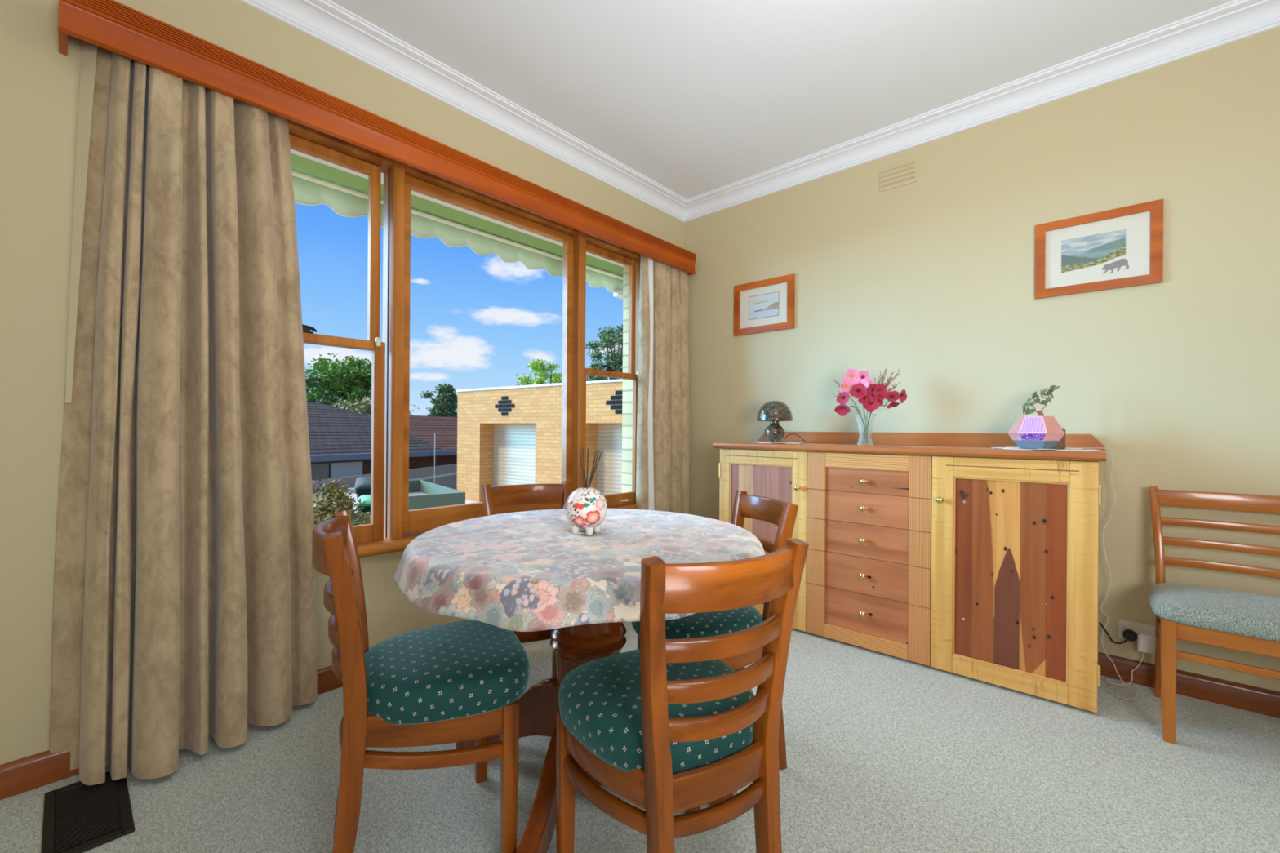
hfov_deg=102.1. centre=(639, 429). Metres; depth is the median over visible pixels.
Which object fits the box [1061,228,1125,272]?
print
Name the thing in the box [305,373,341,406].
tree
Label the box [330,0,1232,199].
ceiling
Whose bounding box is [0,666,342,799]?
baseboard
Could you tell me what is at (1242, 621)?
chair
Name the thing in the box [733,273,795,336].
framed picture
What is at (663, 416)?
curtain
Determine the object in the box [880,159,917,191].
air vent
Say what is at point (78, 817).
floor vent
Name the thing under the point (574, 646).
dining table
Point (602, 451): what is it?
incense stick
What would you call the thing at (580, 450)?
incense stick
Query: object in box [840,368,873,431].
orchid spray
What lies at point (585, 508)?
vase
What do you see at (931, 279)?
wall
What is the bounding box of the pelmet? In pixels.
[57,0,696,275]
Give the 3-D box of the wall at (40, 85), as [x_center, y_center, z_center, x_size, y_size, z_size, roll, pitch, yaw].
[-1.397,-0.205,2.087,0.120,2.950,5.000,0,0,42]
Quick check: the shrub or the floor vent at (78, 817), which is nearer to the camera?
the floor vent at (78, 817)
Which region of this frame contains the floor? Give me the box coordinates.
[0,622,1279,852]
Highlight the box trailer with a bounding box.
[408,480,465,510]
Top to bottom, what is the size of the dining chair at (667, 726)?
0.858 m
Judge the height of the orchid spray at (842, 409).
0.269 m
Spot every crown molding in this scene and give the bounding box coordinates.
[239,0,687,222]
[684,0,1279,222]
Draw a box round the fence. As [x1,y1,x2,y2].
[311,463,457,495]
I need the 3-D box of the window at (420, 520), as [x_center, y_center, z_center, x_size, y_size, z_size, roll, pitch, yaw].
[-0.771,-0.348,2.789,0.126,1.755,1.100,0,0,42]
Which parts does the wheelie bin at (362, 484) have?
lid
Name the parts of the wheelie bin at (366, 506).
lid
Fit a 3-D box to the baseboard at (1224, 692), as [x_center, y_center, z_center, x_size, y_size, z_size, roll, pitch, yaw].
[1.904,1.046,2.456,4.300,0.096,0.018,0,0,42]
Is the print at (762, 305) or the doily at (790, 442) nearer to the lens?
the doily at (790, 442)
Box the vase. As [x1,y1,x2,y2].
[564,487,607,535]
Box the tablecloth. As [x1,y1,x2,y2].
[392,508,764,631]
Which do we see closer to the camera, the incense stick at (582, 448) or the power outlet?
the incense stick at (582, 448)
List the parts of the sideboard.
panel moulding, door rail, panel moulding, door panel, door rail, panel moulding, knob, knob, knob, knob, knob, knob, drawer rail, drawer panel, drawer panel, drawer panel, drawer rail, drawer panel, drawer panel, knob, panel moulding, panel moulding, door rail, door panel, panel moulding, door rail, panel moulding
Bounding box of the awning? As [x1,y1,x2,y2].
[290,152,623,299]
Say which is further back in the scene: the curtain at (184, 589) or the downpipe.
the downpipe
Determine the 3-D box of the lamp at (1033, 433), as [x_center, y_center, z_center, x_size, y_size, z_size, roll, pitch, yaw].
[1.686,0.012,2.207,0.196,0.140,0.173,0,0,42]
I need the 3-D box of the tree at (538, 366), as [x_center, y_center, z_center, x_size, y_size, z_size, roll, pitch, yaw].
[-4.230,-0.034,24.055,3.088,6.594,3.105,0,0,-1]
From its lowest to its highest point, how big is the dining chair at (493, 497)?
0.858 m
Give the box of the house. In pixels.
[306,402,457,480]
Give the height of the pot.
0.092 m
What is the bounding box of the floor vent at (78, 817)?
[40,771,134,852]
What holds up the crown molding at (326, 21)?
attached to the wall at (40, 85)
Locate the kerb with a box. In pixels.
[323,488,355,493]
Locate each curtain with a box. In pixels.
[49,40,317,785]
[635,254,690,514]
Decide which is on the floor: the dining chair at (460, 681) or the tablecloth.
the dining chair at (460, 681)
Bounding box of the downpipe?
[434,432,435,484]
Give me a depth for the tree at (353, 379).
39.06 m
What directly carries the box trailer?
on the driveway
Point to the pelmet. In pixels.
(114, 26)
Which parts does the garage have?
roller door, roller door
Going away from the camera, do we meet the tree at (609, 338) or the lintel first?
the lintel
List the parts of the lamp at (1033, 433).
panel, panel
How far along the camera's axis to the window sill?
2.27 m
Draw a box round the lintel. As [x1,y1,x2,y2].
[290,148,623,266]
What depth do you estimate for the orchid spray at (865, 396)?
2.69 m
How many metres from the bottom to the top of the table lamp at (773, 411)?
0.248 m
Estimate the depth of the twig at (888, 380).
2.75 m
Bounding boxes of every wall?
[0,0,684,764]
[622,265,632,493]
[684,26,1279,692]
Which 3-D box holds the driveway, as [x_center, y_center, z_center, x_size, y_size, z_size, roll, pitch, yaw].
[-3.397,2.585,10.605,13.930,1.540,23.000,0,0,42]
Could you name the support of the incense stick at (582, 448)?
in the vase
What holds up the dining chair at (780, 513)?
on the floor
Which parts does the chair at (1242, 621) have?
leg, leg, seat, rail, rail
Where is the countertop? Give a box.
[712,441,1106,461]
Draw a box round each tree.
[305,352,371,408]
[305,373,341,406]
[330,395,418,415]
[420,382,457,417]
[514,358,562,386]
[585,324,622,381]
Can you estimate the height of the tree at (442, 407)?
7.255 m
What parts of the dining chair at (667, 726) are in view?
leg, rail, seat, leg, leg, rail, rail, leg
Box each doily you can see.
[753,441,804,444]
[993,447,1101,451]
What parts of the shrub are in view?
stem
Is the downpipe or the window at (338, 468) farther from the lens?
the window at (338, 468)
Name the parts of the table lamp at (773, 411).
lamp shade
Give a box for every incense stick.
[579,449,585,488]
[582,448,586,488]
[586,449,588,488]
[587,449,599,488]
[587,451,596,487]
[588,450,602,488]
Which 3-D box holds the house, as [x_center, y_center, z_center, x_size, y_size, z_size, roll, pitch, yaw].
[-13.493,1.101,23.783,10.120,4.560,19.000,0,0,28]
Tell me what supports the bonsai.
on the doily at (1006, 448)
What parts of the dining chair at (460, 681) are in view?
rail, leg, leg, rail, seat, leg, leg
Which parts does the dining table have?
leg, leg, leg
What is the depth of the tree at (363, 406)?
34.90 m
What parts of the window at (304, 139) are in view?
sash, sash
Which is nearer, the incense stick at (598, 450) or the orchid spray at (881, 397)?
the incense stick at (598, 450)
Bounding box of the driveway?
[314,493,482,523]
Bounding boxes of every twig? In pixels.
[832,377,864,432]
[866,368,900,442]
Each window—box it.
[288,119,405,543]
[402,164,579,534]
[576,231,639,506]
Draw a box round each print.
[748,291,778,319]
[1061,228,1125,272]
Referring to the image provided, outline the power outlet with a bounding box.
[1117,618,1155,645]
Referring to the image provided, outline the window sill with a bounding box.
[356,502,638,558]
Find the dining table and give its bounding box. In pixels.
[455,622,737,852]
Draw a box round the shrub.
[311,477,370,526]
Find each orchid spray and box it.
[834,391,867,442]
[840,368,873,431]
[849,383,881,442]
[862,389,906,442]
[865,383,888,442]
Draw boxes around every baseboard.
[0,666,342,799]
[1097,652,1279,718]
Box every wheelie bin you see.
[354,475,370,519]
[356,494,370,519]
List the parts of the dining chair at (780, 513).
leg, seat, leg, rail, rail, leg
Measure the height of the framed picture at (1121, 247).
0.350 m
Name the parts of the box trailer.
panel, panel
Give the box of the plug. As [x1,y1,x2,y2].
[1098,622,1137,644]
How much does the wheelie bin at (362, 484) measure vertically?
1.168 m
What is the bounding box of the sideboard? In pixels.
[712,431,1106,712]
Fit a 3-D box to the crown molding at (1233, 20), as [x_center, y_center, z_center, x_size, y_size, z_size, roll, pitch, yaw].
[1.891,-1.605,2.421,4.300,0.102,0.114,0,0,42]
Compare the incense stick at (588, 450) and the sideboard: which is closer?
the incense stick at (588, 450)
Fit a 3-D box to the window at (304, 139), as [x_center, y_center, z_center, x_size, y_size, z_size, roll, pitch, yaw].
[-1.355,-0.352,2.133,0.138,1.755,0.704,0,0,42]
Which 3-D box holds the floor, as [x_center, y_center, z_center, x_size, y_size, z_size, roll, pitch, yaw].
[0.234,1.182,0.607,4.300,0.200,5.000,0,0,42]
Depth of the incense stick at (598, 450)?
1.60 m
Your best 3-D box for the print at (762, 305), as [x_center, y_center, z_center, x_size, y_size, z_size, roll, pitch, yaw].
[0.822,-0.825,3.444,0.224,0.158,0.001,0,0,42]
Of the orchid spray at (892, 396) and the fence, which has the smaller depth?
the orchid spray at (892, 396)
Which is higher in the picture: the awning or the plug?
the awning
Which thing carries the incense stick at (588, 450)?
in the vase
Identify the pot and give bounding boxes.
[1052,428,1065,448]
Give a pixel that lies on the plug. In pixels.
(1130, 635)
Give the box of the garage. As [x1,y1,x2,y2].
[455,378,622,502]
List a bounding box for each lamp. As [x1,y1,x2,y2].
[756,400,806,442]
[1007,416,1064,449]
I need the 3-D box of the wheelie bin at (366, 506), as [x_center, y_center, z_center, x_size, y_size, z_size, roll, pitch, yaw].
[-2.823,1.274,5.682,0.500,1.090,0.676,0,0,-27]
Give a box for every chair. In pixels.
[311,510,529,852]
[480,480,571,678]
[555,537,808,852]
[631,490,798,770]
[1147,486,1279,744]
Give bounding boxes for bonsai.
[1022,385,1065,448]
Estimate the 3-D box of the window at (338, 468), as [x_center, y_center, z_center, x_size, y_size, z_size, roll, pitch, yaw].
[-10.871,1.700,19.202,0.030,1.000,1.200,0,0,28]
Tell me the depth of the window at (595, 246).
3.37 m
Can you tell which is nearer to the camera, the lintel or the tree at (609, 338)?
the lintel
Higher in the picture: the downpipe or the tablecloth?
the downpipe
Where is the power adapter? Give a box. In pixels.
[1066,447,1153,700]
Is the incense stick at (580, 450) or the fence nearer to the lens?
the incense stick at (580, 450)
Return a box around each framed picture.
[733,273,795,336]
[1035,199,1163,298]
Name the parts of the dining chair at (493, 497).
leg, rail, rail, leg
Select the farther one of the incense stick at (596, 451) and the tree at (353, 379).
the tree at (353, 379)
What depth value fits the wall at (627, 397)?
3.78 m
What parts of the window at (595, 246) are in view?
sash, sash, frame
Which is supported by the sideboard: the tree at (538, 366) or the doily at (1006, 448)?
the doily at (1006, 448)
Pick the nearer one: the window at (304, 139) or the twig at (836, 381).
the window at (304, 139)

